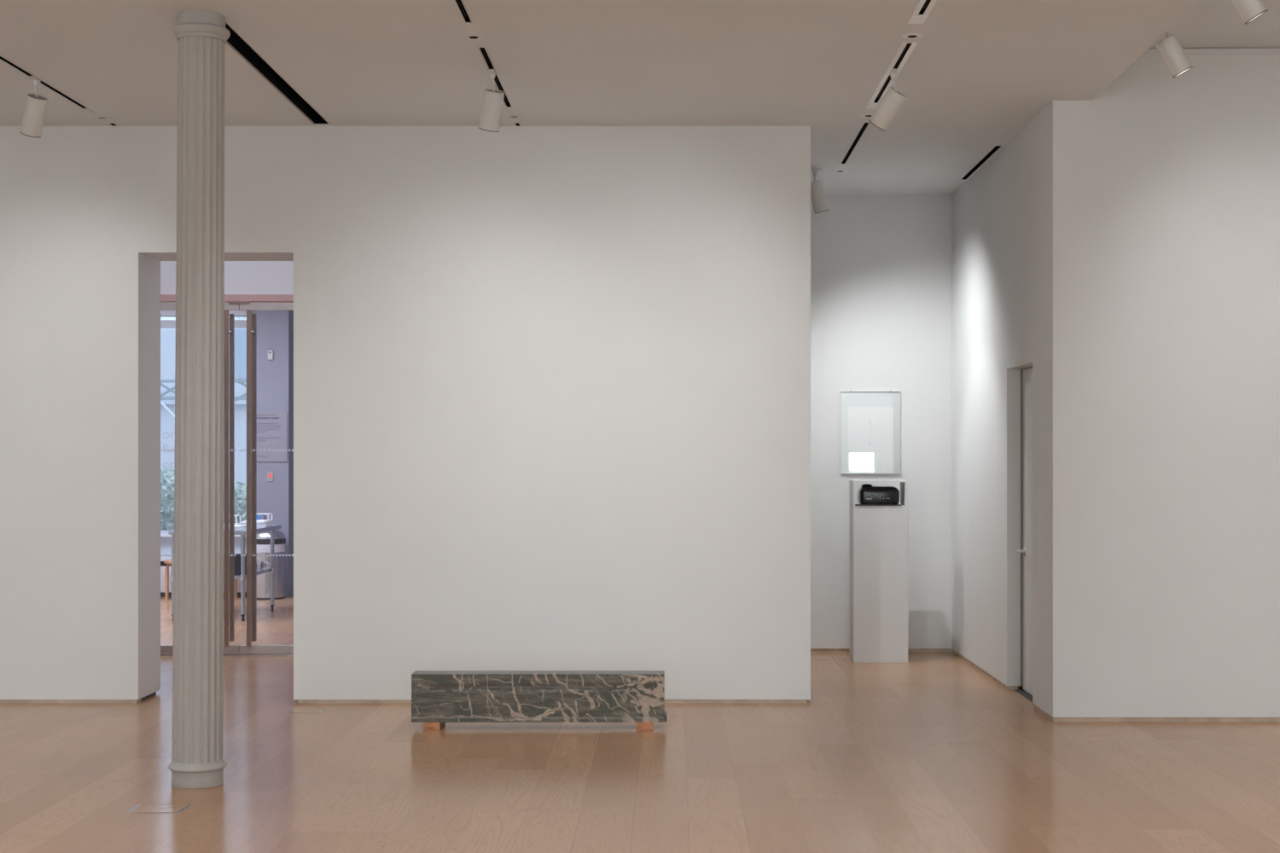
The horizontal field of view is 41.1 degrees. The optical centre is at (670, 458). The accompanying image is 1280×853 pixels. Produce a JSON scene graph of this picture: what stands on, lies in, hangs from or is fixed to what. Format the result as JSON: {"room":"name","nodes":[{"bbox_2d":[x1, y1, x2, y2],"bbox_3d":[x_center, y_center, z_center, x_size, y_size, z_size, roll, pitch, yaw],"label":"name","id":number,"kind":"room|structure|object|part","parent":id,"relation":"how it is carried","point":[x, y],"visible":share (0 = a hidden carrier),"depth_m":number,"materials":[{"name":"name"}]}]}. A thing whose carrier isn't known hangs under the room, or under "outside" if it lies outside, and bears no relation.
{"room":"museum","nodes":[
{"label":"museum","id":0,"kind":"room"},
{"bbox_2d":[160,310,246,556],"bbox_3d":[-6.965,-0.287,20.200,4.070,3.815,0.200,0,0,0],"label":"wall window","id":1,"kind":"structure","parent":0,"point":[165,542],"depth_m":20.10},
{"bbox_2d":[160,320,246,536],"bbox_3d":[-6.965,-0.380,20.090,4.070,2.600,0.280,0,0,0],"label":"window","id":2,"kind":"structure","parent":1,"relation":"attached to","point":[164,323],"depth_m":20.17,"materials":[{"name":"clear glass"}]},
{"bbox_3d":[-6.965,0.905,20.030,4.070,0.030,0.160,0,0,0],"label":"sill","id":3,"kind":"part","parent":2,"relation":"part of","materials":[{"name":"white"}]},
{"bbox_2d":[160,261,293,294],"bbox_3d":[-5.500,-1.769,14.180,7.000,0.852,0.200,0,0,0],"label":"wall door header","id":4,"kind":"structure","parent":0,"point":[241,277],"depth_m":14.08,"materials":[{"name":"paint"}]},
{"bbox_2d":[160,302,239,653],"bbox_3d":[-4.052,0.164,14.060,0.996,2.888,0.202,0,0,0],"label":"door","id":5,"kind":"structure","parent":4,"relation":"in","point":[228,648],"depth_m":14.06,"materials":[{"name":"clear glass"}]},
{"bbox_3d":[-4.052,-1.249,14.060,0.996,0.062,0.044,0,0,0],"label":"rail","id":6,"kind":"part","parent":5,"relation":"part of","materials":[{"name":"grey metal"}]},
{"bbox_3d":[-4.052,1.575,14.060,0.996,0.066,0.044,0,0,0],"label":"rail","id":7,"kind":"part","parent":5,"relation":"part of","materials":[{"name":"grey metal"}]},
{"bbox_3d":[-3.637,0.165,13.975,0.034,2.760,0.032,0,0,0],"label":"pull handle","id":8,"kind":"part","parent":5,"relation":"part of","materials":[{"name":"brown metal"}]},
{"bbox_3d":[-3.637,0.163,14.145,0.034,2.715,0.032,0,0,0],"label":"pull handle","id":9,"kind":"part","parent":5,"relation":"part of","materials":[{"name":"brown metal"}]},
{"bbox_2d":[160,294,293,302],"bbox_3d":[-3.600,-1.317,14.135,3.200,0.056,0.210,0,0,0],"label":"trim","id":10,"kind":"structure","parent":4,"relation":"attached to","point":[164,298],"depth_m":14.03,"materials":[{"name":"orange metal"}]},
{"bbox_2d":[228,301,249,303],"bbox_3d":[-3.550,-1.280,14.034,0.170,0.020,0.012,0,0,0],"label":"trim","id":11,"kind":"structure","parent":4,"relation":"attached to","point":[229,302],"depth_m":14.03,"materials":[{"name":"brown metal"}]},
{"bbox_2d":[239,302,293,653],"bbox_3d":[-3.048,0.164,14.060,0.996,2.888,0.202,0,0,0],"label":"door","id":12,"kind":"structure","parent":4,"relation":"in","point":[252,450],"depth_m":14.04,"materials":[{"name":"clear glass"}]},
{"bbox_3d":[-3.453,0.165,13.975,0.034,2.760,0.032,0,0,0],"label":"pull handle","id":13,"kind":"part","parent":12,"relation":"part of","materials":[{"name":"brown metal"}]},
{"bbox_3d":[-3.453,0.163,14.145,0.034,2.715,0.032,0,0,0],"label":"pull handle","id":14,"kind":"part","parent":12,"relation":"part of","materials":[{"name":"brown metal"}]},
{"bbox_3d":[-3.048,-1.249,14.060,0.996,0.062,0.044,0,0,0],"label":"rail","id":15,"kind":"part","parent":12,"relation":"part of","materials":[{"name":"grey metal"}]},
{"bbox_3d":[-3.048,1.575,14.060,0.996,0.066,0.044,0,0,0],"label":"rail","id":16,"kind":"part","parent":12,"relation":"part of","materials":[{"name":"grey metal"}]},
{"bbox_2d":[251,310,293,597],"bbox_3d":[-4.692,-0.287,20.150,0.475,3.815,0.500,0,0,0],"label":"wall","id":17,"kind":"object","parent":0,"point":[275,328],"visible":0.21,"depth_m":19.90,"materials":[{"name":"paint"}]},
{"bbox_2d":[267,471,273,481],"bbox_3d":[-4.667,0.216,19.893,0.072,0.112,0.014,0,0,0],"label":"wall switch","id":18,"kind":"object","parent":17,"relation":"attached to","point":[270,474],"visible":1,"depth_m":19.89,"materials":[{"name":"plastic"}]},
{"bbox_2d":[267,349,273,360],"bbox_3d":[-4.665,-1.206,19.887,0.060,0.120,0.027,0,0,0],"label":"thermostat","id":19,"kind":"object","parent":17,"relation":"attached to","point":[270,352],"visible":1,"depth_m":19.88,"materials":[{"name":"beige plastic"}]},
{"bbox_2d":[256,411,287,461],"bbox_3d":[-4.696,-0.251,19.892,0.457,0.587,0.015,0,0,0],"label":"wall plaque","id":20,"kind":"object","parent":17,"relation":"attached to","point":[271,426],"visible":0.81,"depth_m":19.89,"materials":[{"name":"paper"}]},
{"bbox_2d":[0,125,810,699],"bbox_3d":[-4.038,-0.299,11.515,9.924,3.791,0.490,0,0,0],"label":"wall","id":21,"kind":"structure","parent":0,"point":[551,384],"depth_m":11.27,"materials":[{"name":"paint"}]},
{"bbox_2d":[0,698,140,703],"bbox_3d":[-6.264,1.608,11.322,5.472,0.024,0.096,0,0,0],"label":"baseboard","id":22,"kind":"structure","parent":21,"relation":"attached to","point":[1,701],"depth_m":11.28,"materials":[{"name":"brown wood"}]},
{"bbox_2d":[140,692,156,700],"bbox_3d":[-3.558,1.608,11.555,0.035,0.024,0.370,0,0,0],"label":"baseboard","id":23,"kind":"object","parent":21,"relation":"attached to","point":[154,693],"visible":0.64,"depth_m":11.56,"materials":[{"name":"grey metal"}]},
{"bbox_2d":[297,699,807,703],"bbox_3d":[-0.778,1.608,11.497,3.366,0.024,0.446,0,0,0],"label":"baseboard","id":24,"kind":"structure","parent":21,"relation":"attached to","point":[299,701],"depth_m":11.28,"materials":[{"name":"brown wood"}]},
{"bbox_2d":[0,595,1279,852],"bbox_3d":[-0.500,1.670,9.500,17.000,0.100,29.000,0,0,0],"label":"floor","id":25,"kind":"structure","parent":0,"point":[928,753],"depth_m":8.79,"materials":[{"name":"brown wood"}]},
{"bbox_2d":[126,805,189,813],"bbox_3d":[-2.362,1.620,7.865,0.243,0.005,0.153,0,0,0],"label":"floor outlet","id":26,"kind":"object","parent":25,"relation":"on","point":[138,809],"visible":1,"depth_m":7.86,"materials":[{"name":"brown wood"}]},
{"bbox_2d":[163,559,171,599],"bbox_3d":[-5.635,1.395,19.600,0.352,0.450,0.352,0,0,0],"label":"wooden stool","id":27,"kind":"object","parent":25,"relation":"on","point":[168,562],"visible":0.3,"depth_m":19.57,"materials":[{"name":"brown wood"}]},
{"bbox_3d":[-5.635,1.188,19.600,0.352,0.035,0.352,0,0,0],"label":"seat","id":28,"kind":"part","parent":27,"relation":"part of","materials":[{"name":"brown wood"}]},
{"bbox_3d":[-5.741,1.407,19.600,0.113,0.426,0.052,0,0,0],"label":"leg","id":29,"kind":"part","parent":27,"relation":"part of","materials":[{"name":"brown wood"}]},
{"bbox_2d":[168,10,230,789],"bbox_3d":[-2.341,-0.287,8.475,0.299,3.815,0.282,0,0,-3],"label":"fluted column","id":30,"kind":"structure","parent":25,"relation":"on","point":[198,762],"depth_m":8.38,"materials":[{"name":"paint"}]},
{"bbox_2d":[160,556,246,597],"bbox_3d":[-6.920,1.390,19.975,3.960,0.460,0.230,0,0,0],"label":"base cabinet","id":31,"kind":"object","parent":25,"relation":"on","point":[163,565],"visible":0.02,"depth_m":19.89,"materials":[{"name":"white wood"}]},
{"bbox_2d":[168,524,281,621],"bbox_3d":[-4.588,1.170,17.670,0.784,0.900,1.500,0,0,0],"label":"steel table","id":32,"kind":"object","parent":25,"relation":"on","point":[242,576],"visible":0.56,"depth_m":16.97,"materials":[{"name":"silver metal"}]},
{"bbox_3d":[-4.945,1.159,16.980,0.042,0.793,0.042,0,0,0],"label":"leg","id":33,"kind":"part","parent":32,"relation":"part of","materials":[{"name":"metal"}]},
{"bbox_2d":[223,553,235,574],"bbox_3d":[-4.500,1.075,17.300,0.140,0.200,0.160,0,0,0],"label":"storage box","id":34,"kind":"object","parent":32,"relation":"on","point":[224,554],"visible":0.24,"depth_m":17.22,"materials":[{"name":"black plastic"}]},
{"bbox_2d":[223,528,246,530],"bbox_3d":[-4.423,0.713,17.144,0.260,0.013,0.300,0,0,-1],"label":"booklet","id":35,"kind":"object","parent":32,"relation":"on","point":[241,528],"visible":0.21,"depth_m":17.00,"materials":[{"name":"white paper"}]},
{"bbox_3d":[-4.429,0.699,17.151,0.260,0.013,0.300,0,0,1],"label":"booklet","id":36,"kind":"object","parent":35,"relation":"on","visible":0},
{"bbox_2d":[223,524,246,527],"bbox_3d":[-4.429,0.685,17.150,0.260,0.013,0.300,0,0,3],"label":"booklet","id":37,"kind":"object","parent":36,"relation":"on","point":[235,526],"visible":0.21,"depth_m":17.15,"materials":[{"name":"white paper"}]},
{"bbox_2d":[223,515,240,524],"bbox_3d":[-4.520,0.627,17.350,0.260,0.095,0.170,0,0,0],"label":"acrylic holder","id":38,"kind":"object","parent":37,"relation":"on","point":[224,515],"visible":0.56,"depth_m":17.27,"materials":[{"name":"clear plastic"}]},
{"bbox_2d":[234,553,240,574],"bbox_3d":[-4.385,1.075,17.300,0.070,0.200,0.160,0,0,0],"label":"storage box","id":39,"kind":"object","parent":32,"relation":"on","point":[237,559],"visible":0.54,"depth_m":17.22,"materials":[{"name":"black plastic"}]},
{"bbox_3d":[-4.255,1.159,16.980,0.042,0.793,0.042,0,0,0],"label":"leg","id":40,"kind":"part","parent":32,"relation":"part of","materials":[{"name":"metal"}]},
{"bbox_2d":[244,553,246,574],"bbox_3d":[-4.285,1.075,17.300,0.080,0.200,0.160,0,0,0],"label":"storage box","id":41,"kind":"object","parent":32,"relation":"on","point":[245,554],"visible":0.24,"depth_m":17.22,"materials":[{"name":"grey"}]},
{"bbox_2d":[223,567,270,579],"bbox_3d":[-4.600,1.190,17.640,0.690,0.030,1.320,0,0,0],"label":"shelf","id":42,"kind":"object","parent":32,"relation":"attached to","point":[242,576],"depth_m":17.09,"materials":[{"name":"metal"}]},
{"bbox_2d":[260,560,269,570],"bbox_3d":[-4.266,1.129,17.949,0.103,0.092,0.078,0,0,0],"label":"mug","id":43,"kind":"object","parent":32,"relation":"on","point":[264,563],"visible":0.99,"depth_m":17.92,"materials":[{"name":"white ceramic"}]},
{"bbox_2d":[261,562,266,568],"bbox_3d":[-4.280,1.122,17.918,0.067,0.066,0.015,0,0,0],"label":"print","id":44,"kind":"object","parent":43,"relation":"attached to","point":[263,564],"depth_m":17.91},
{"bbox_3d":[-4.225,1.159,18.100,0.042,0.793,0.042,0,0,0],"label":"leg","id":45,"kind":"part","parent":32,"relation":"part of","materials":[{"name":"metal"}]},
{"bbox_3d":[-4.326,0.712,17.852,0.240,0.015,0.340,0,0,-3],"label":"booklet","id":46,"kind":"object","parent":32,"relation":"on","visible":0},
{"bbox_2d":[256,523,272,526],"bbox_3d":[-4.319,0.696,17.848,0.240,0.015,0.340,0,0,-3],"label":"booklet","id":47,"kind":"object","parent":46,"relation":"on","point":[265,525],"visible":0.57,"depth_m":17.68,"materials":[{"name":"white paper"}]},
{"bbox_2d":[241,522,272,524],"bbox_3d":[-4.329,0.680,17.856,0.240,0.015,0.340,0,0,1],"label":"booklet","id":48,"kind":"object","parent":47,"relation":"on","point":[267,522],"visible":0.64,"depth_m":17.69,"materials":[{"name":"white paper"}]},
{"bbox_2d":[240,520,272,523],"bbox_3d":[-4.327,0.664,17.844,0.240,0.015,0.340,0,0,1],"label":"booklet","id":49,"kind":"object","parent":48,"relation":"on","point":[246,520],"visible":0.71,"depth_m":17.68,"materials":[{"name":"white paper"}]},
{"bbox_2d":[256,513,272,521],"bbox_3d":[-4.300,0.618,17.850,0.230,0.075,0.170,0,0,0],"label":"acrylic holder","id":50,"kind":"object","parent":49,"relation":"on","point":[258,517],"visible":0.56,"depth_m":17.81,"materials":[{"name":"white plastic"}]},
{"bbox_2d":[160,653,293,655],"bbox_3d":[-3.600,1.616,14.060,3.200,0.008,0.040,0,0,0],"label":"trim","id":51,"kind":"structure","parent":25,"relation":"on","point":[160,654],"depth_m":14.04,"materials":[{"name":"silver metal"}]},
{"bbox_2d":[228,579,237,600],"bbox_3d":[-5.116,1.395,19.600,0.352,0.450,0.352,0,0,0],"label":"wooden stool","id":52,"kind":"object","parent":25,"relation":"on","point":[235,580],"visible":0.02,"depth_m":19.71,"materials":[{"name":"brown wood"}]},
{"bbox_3d":[-5.062,1.407,19.692,0.052,0.426,0.113,0,0,30],"label":"leg","id":53,"kind":"part","parent":52,"relation":"part of","materials":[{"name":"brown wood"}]},
{"bbox_2d":[256,529,285,599],"bbox_3d":[-4.635,1.210,19.660,0.394,0.820,0.394,0,0,0],"label":"trash bin","id":54,"kind":"object","parent":25,"relation":"on","point":[263,538],"visible":0.49,"depth_m":19.50,"materials":[{"name":"silver metal"}]},
{"bbox_3d":[-4.635,0.863,19.660,0.380,0.126,0.380,0,0,0],"label":"domed lid","id":55,"kind":"part","parent":54,"relation":"part of","materials":[{"name":"silver metal"}]},
{"bbox_2d":[284,709,325,713],"bbox_3d":[-2.336,1.620,10.896,0.235,0.005,0.110,0,0,0],"label":"floor outlet","id":56,"kind":"object","parent":25,"relation":"on","point":[288,711],"visible":1,"depth_m":10.90,"materials":[{"name":"beige metal"}]},
{"bbox_2d":[423,722,445,730],"bbox_3d":[-1.421,1.596,10.265,0.099,0.048,0.251,0,0,0],"label":"wood block","id":57,"kind":"object","parent":25,"relation":"on","point":[427,726],"visible":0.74,"depth_m":10.14,"materials":[{"name":"brown wood"}]},
{"bbox_2d":[411,670,666,722],"bbox_3d":[-0.784,1.430,10.242,1.520,0.284,0.185,0,0,0],"label":"marble slab","id":58,"kind":"object","parent":57,"relation":"on","point":[437,696],"visible":1,"depth_m":10.16,"materials":[{"name":"black stone"}]},
{"bbox_2d":[636,722,652,730],"bbox_3d":[-0.156,1.596,10.250,0.098,0.048,0.220,0,0,0],"label":"wood block","id":59,"kind":"object","parent":25,"relation":"on","point":[640,726],"visible":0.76,"depth_m":10.14,"materials":[{"name":"brown wood"}]},
{"bbox_2d":[849,480,908,663],"bbox_3d":[1.663,0.898,13.649,0.434,1.443,0.302,0,0,0],"label":"pedestal","id":60,"kind":"object","parent":25,"relation":"on","point":[878,534],"visible":0.98,"depth_m":13.50,"materials":[{"name":"paint"}]},
{"bbox_3d":[1.452,0.283,13.650,0.013,0.187,0.300,0,0,0],"label":"panel","id":61,"kind":"part","parent":60,"relation":"part of","materials":[{"name":"paint"}]},
{"bbox_2d":[855,504,901,506],"bbox_3d":[1.645,0.373,13.623,0.360,0.007,0.255,0,0,0],"label":"mat","id":62,"kind":"object","parent":60,"relation":"on","point":[855,504],"visible":0.79,"depth_m":13.49,"materials":[{"name":"black rubber"}]},
{"bbox_2d":[858,483,899,505],"bbox_3d":[1.660,0.288,13.639,0.310,0.163,0.230,0,0,0],"label":"projector","id":63,"kind":"object","parent":62,"relation":"on","point":[868,494],"visible":1,"depth_m":13.53,"materials":[{"name":"plastic"}]},
{"bbox_3d":[1.663,0.183,13.650,0.434,0.013,0.300,0,0,0],"label":"panel","id":64,"kind":"part","parent":60,"relation":"part of","materials":[{"name":"paint"}]},
{"bbox_3d":[1.867,0.283,13.650,0.027,0.187,0.300,0,0,0],"label":"panel","id":65,"kind":"part","parent":60,"relation":"part of","materials":[{"name":"paint"}]},
{"bbox_2d":[1014,689,1032,702],"bbox_3d":[2.450,1.617,11.480,0.100,0.006,0.840,0,0,0],"label":"threshold gap","id":66,"kind":"object","parent":25,"relation":"on","point":[1022,692],"visible":0.29,"depth_m":11.68,"materials":[{"name":"grey metal"}]},
{"bbox_2d":[0,0,1279,195],"bbox_3d":[-0.600,-2.430,9.500,17.200,0.470,29.000,0,0,0],"label":"ceiling","id":67,"kind":"structure","parent":0,"point":[979,72],"depth_m":9.45,"materials":[{"name":"paint"}]},
{"bbox_2d":[0,56,96,114],"bbox_3d":[-3.672,-2.217,7.684,0.032,0.052,6.373,0,0,0],"label":"track","id":68,"kind":"object","parent":67,"relation":"attached to","point":[1,58],"visible":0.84,"depth_m":10.20,"materials":[{"name":"grey metal"}]},
{"bbox_2d":[20,75,47,137],"bbox_3d":[-3.679,-2.023,9.861,0.117,0.340,0.205,0,0,-43],"label":"track spotlight","id":69,"kind":"object","parent":68,"relation":"attached to","point":[36,105],"visible":1,"depth_m":9.82,"materials":[{"name":"white metal"}]},
{"bbox_3d":[-3.661,-2.114,9.845,0.013,0.107,0.050,0,0,-35],"label":"stem","id":70,"kind":"part","parent":69,"relation":"part of","materials":[{"name":"white metal"}]},
{"bbox_3d":[-3.646,-2.074,9.825,0.100,0.051,0.098,0,0,0],"label":"plate","id":71,"kind":"part","parent":69,"relation":"part of","materials":[{"name":"grey metal"}]},
{"bbox_2d":[93,116,110,119],"bbox_3d":[-3.665,-2.193,11.000,0.112,0.003,0.112,0,0,0],"label":"ceiling disc","id":72,"kind":"object","parent":67,"relation":"attached to","point":[95,117],"visible":1,"depth_m":10.99,"materials":[{"name":"white plastic"}]},
{"bbox_2d":[225,23,328,124],"bbox_3d":[-2.294,-2.245,9.830,0.104,0.108,2.748,0,0,0],"label":"ceiling vent","id":73,"kind":"object","parent":67,"relation":"in","point":[235,42],"visible":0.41,"depth_m":9.96,"materials":[{"name":"black metal"}]},
{"bbox_2d":[455,0,475,31],"bbox_3d":[-1.018,-2.217,6.628,0.032,0.052,4.263,0,0,0],"label":"track","id":74,"kind":"object","parent":67,"relation":"attached to","point":[468,23],"visible":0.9,"depth_m":8.56,"materials":[{"name":"grey metal"}]},
{"bbox_2d":[463,34,484,40],"bbox_3d":[-1.026,-2.193,8.890,0.112,0.003,0.112,0,0,0],"label":"ceiling disc","id":75,"kind":"object","parent":67,"relation":"attached to","point":[475,37],"visible":1,"depth_m":8.88,"materials":[{"name":"white plastic"}]},
{"bbox_2d":[479,47,513,112],"bbox_3d":[-1.010,-2.217,9.977,0.032,0.052,1.706,0,0,0],"label":"track","id":76,"kind":"object","parent":67,"relation":"attached to","point":[483,51],"visible":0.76,"depth_m":10.03,"materials":[{"name":"grey metal"}]},
{"bbox_2d":[478,69,504,132],"bbox_3d":[-1.017,-2.022,9.691,0.116,0.341,0.192,0,0,-28],"label":"track spotlight","id":77,"kind":"object","parent":76,"relation":"attached to","point":[492,101],"visible":1,"depth_m":9.65,"materials":[{"name":"white metal"}]},
{"bbox_3d":[-1.006,-2.112,9.675,0.013,0.110,0.045,0,0,-21],"label":"stem","id":78,"kind":"part","parent":77,"relation":"part of","materials":[{"name":"white metal"}]},
{"bbox_3d":[-0.998,-2.072,9.655,0.102,0.045,0.098,0,0,0],"label":"plate","id":79,"kind":"part","parent":77,"relation":"part of","materials":[{"name":"grey metal"}]},
{"bbox_2d":[505,114,523,118],"bbox_3d":[-1.006,-2.193,10.960,0.112,0.003,0.112,0,0,0],"label":"ceiling disc","id":80,"kind":"object","parent":67,"relation":"attached to","point":[512,116],"visible":1,"depth_m":10.95,"materials":[{"name":"white plastic"}]},
{"bbox_2d":[832,169,847,172],"bbox_3d":[1.297,-2.193,13.040,0.112,0.003,0.112,0,0,0],"label":"ceiling disc","id":81,"kind":"object","parent":67,"relation":"attached to","point":[835,171],"visible":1,"depth_m":13.03,"materials":[{"name":"white plastic"}]},
{"bbox_2d":[841,122,868,163],"bbox_3d":[1.284,-2.219,11.945,0.031,0.048,1.556,0,0,0],"label":"track","id":82,"kind":"object","parent":67,"relation":"attached to","point":[863,129],"visible":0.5,"depth_m":11.98,"materials":[{"name":"grey metal"}]},
{"bbox_2d":[860,113,872,117],"bbox_3d":[1.268,-2.193,10.930,0.112,0.003,0.112,0,0,0],"label":"ceiling disc","id":83,"kind":"object","parent":67,"relation":"attached to","point":[867,115],"visible":0.67,"depth_m":10.92,"materials":[{"name":"white plastic"}]},
{"bbox_2d":[866,42,917,108],"bbox_3d":[1.263,-2.217,9.852,0.080,0.052,1.695,0,0,0],"label":"track","id":84,"kind":"object","parent":67,"relation":"attached to","point":[905,49],"visible":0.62,"depth_m":9.69,"materials":[{"name":"grey metal"}]},
{"bbox_2d":[868,68,907,131],"bbox_3d":[1.231,-2.027,9.689,0.225,0.332,0.120,0,0,35],"label":"track spotlight","id":85,"kind":"object","parent":84,"relation":"attached to","point":[893,99],"visible":1,"depth_m":9.65,"materials":[{"name":"white metal"}]},
{"bbox_3d":[1.270,-2.110,9.670,0.013,0.113,0.039,0,0,-39],"label":"stem","id":86,"kind":"part","parent":85,"relation":"part of","materials":[{"name":"white metal"}]},
{"bbox_2d":[901,33,923,39],"bbox_3d":[1.256,-2.193,8.870,0.112,0.003,0.112,0,0,0],"label":"ceiling disc","id":87,"kind":"object","parent":67,"relation":"attached to","point":[910,36],"visible":1,"depth_m":8.86,"materials":[{"name":"white plastic"}]},
{"bbox_2d":[907,0,936,23],"bbox_3d":[1.235,-2.217,6.543,0.080,0.052,4.135,0,0,0],"label":"track","id":88,"kind":"object","parent":67,"relation":"attached to","point":[923,8],"visible":1,"depth_m":8.41,"materials":[{"name":"grey metal"}]},
{"bbox_2d":[962,145,1000,179],"bbox_3d":[2.306,-2.247,12.720,0.040,0.104,1.448,0,0,0],"label":"ceiling vent","id":89,"kind":"object","parent":67,"relation":"in","point":[996,148],"visible":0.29,"depth_m":12.71,"materials":[{"name":"black metal"}]},
{"bbox_2d":[1155,31,1192,78],"bbox_3d":[2.714,-2.282,9.192,0.196,0.462,0.134,0,0,0],"label":"track spotlight","id":90,"kind":"object","parent":67,"relation":"attached to","point":[1170,49],"visible":0.99,"depth_m":9.15,"materials":[{"name":"white metal"}]},
{"bbox_2d":[1230,0,1268,24],"bbox_3d":[2.662,-2.262,7.892,0.198,0.502,0.134,0,0,0],"label":"track spotlight","id":91,"kind":"object","parent":67,"relation":"attached to","point":[1248,10],"visible":1,"depth_m":7.86,"materials":[{"name":"white metal"}]},
{"bbox_2d":[810,195,951,648],"bbox_3d":[0.323,-0.302,14.340,4.645,3.785,0.200,0,0,0],"label":"wall","id":92,"kind":"structure","parent":0,"point":[881,265],"depth_m":14.24,"materials":[{"name":"paint"}]},
{"bbox_2d":[840,390,901,475],"bbox_3d":[1.666,-0.210,14.230,0.502,0.699,0.017,0,0,0],"label":"framed drawing","id":93,"kind":"object","parent":92,"relation":"attached to","point":[870,421],"visible":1,"depth_m":14.23,"materials":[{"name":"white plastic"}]},
{"bbox_2d":[951,54,1279,717],"bbox_3d":[5.173,-0.463,12.455,5.655,4.105,3.970,0,0,0],"label":"wall","id":94,"kind":"structure","parent":0,"point":[1121,248],"depth_m":10.47,"materials":[{"name":"paint"}]},
{"bbox_2d":[1016,367,1032,695],"bbox_3d":[2.443,0.492,11.482,0.114,2.231,0.835,0,0,0],"label":"door","id":95,"kind":"structure","parent":94,"relation":"in","point":[1026,550],"depth_m":11.73,"materials":[{"name":"paint"}]},
{"bbox_3d":[2.418,0.645,11.765,0.064,0.052,0.142,0,0,0],"label":"lever","id":96,"kind":"part","parent":95,"relation":"part of","materials":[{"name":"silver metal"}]},
{"bbox_2d":[810,648,1279,721],"bbox_3d":[3.000,1.605,12.407,10.000,0.030,3.866,0,0,0],"label":"baseboard","id":97,"kind":"structure","parent":94,"relation":"attached to","point":[1008,688],"depth_m":10.47,"materials":[{"name":"brown wood"}]},
{"bbox_2d":[1142,48,1279,54],"bbox_3d":[5.322,-2.493,10.461,5.355,0.030,0.018,0,0,0],"label":"trim","id":98,"kind":"structure","parent":94,"relation":"attached to","point":[1150,51],"depth_m":10.46,"materials":[{"name":"paint"}]},
{"label":"outside","id":99,"kind":"structure","parent":0,"visible":0},
{"bbox_3d":[-9.000,1.920,40.300,42.000,0.100,39.400,0,0,0],"label":"street","id":100,"kind":"object","parent":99,"visible":0},
{"bbox_2d":[160,465,174,530],"bbox_3d":[-8.394,0.934,27.000,1.648,1.874,1.630,0,0,0],"label":"shrub","id":101,"kind":"object","parent":100,"relation":"on","point":[167,486],"visible":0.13,"depth_m":26.82,"materials":[{"name":"green plant"}]},
{"bbox_2d":[160,316,246,530],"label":"window","id":102,"kind":"structure","parent":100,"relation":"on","point":[167,335],"depth_m":36.00,"materials":[{"name":"glass"}]},
{"bbox_2d":[160,378,246,418],"bbox_3d":[-9.745,0.259,28.509,10.111,3.223,1.062,0,0,0],"label":"fire escape","id":103,"kind":"object","parent":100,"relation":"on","point":[242,382],"visible":0.09,"depth_m":28.97,"materials":[{"name":"metal"}]},
{"bbox_2d":[223,482,246,524],"bbox_3d":[-6.891,1.113,27.005,1.246,1.516,1.232,0,0,0],"label":"shrub","id":104,"kind":"object","parent":100,"relation":"on","point":[240,488],"visible":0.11,"depth_m":26.64,"materials":[{"name":"green plant"}]},
{"bbox_3d":[1.041,-2.192,12.990,0.225,0.006,0.040,0,0,0],"label":"plate","id":105,"kind":"object","parent":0,"visible":0},
{"bbox_2d":[810,168,829,214],"bbox_3d":[1.120,-2.025,12.958,0.176,0.337,0.154,0,0,0],"label":"track spotlight","id":106,"kind":"object","parent":105,"relation":"attached to","point":[818,198],"visible":0.89,"depth_m":12.91,"materials":[{"name":"white metal"}]}
]}

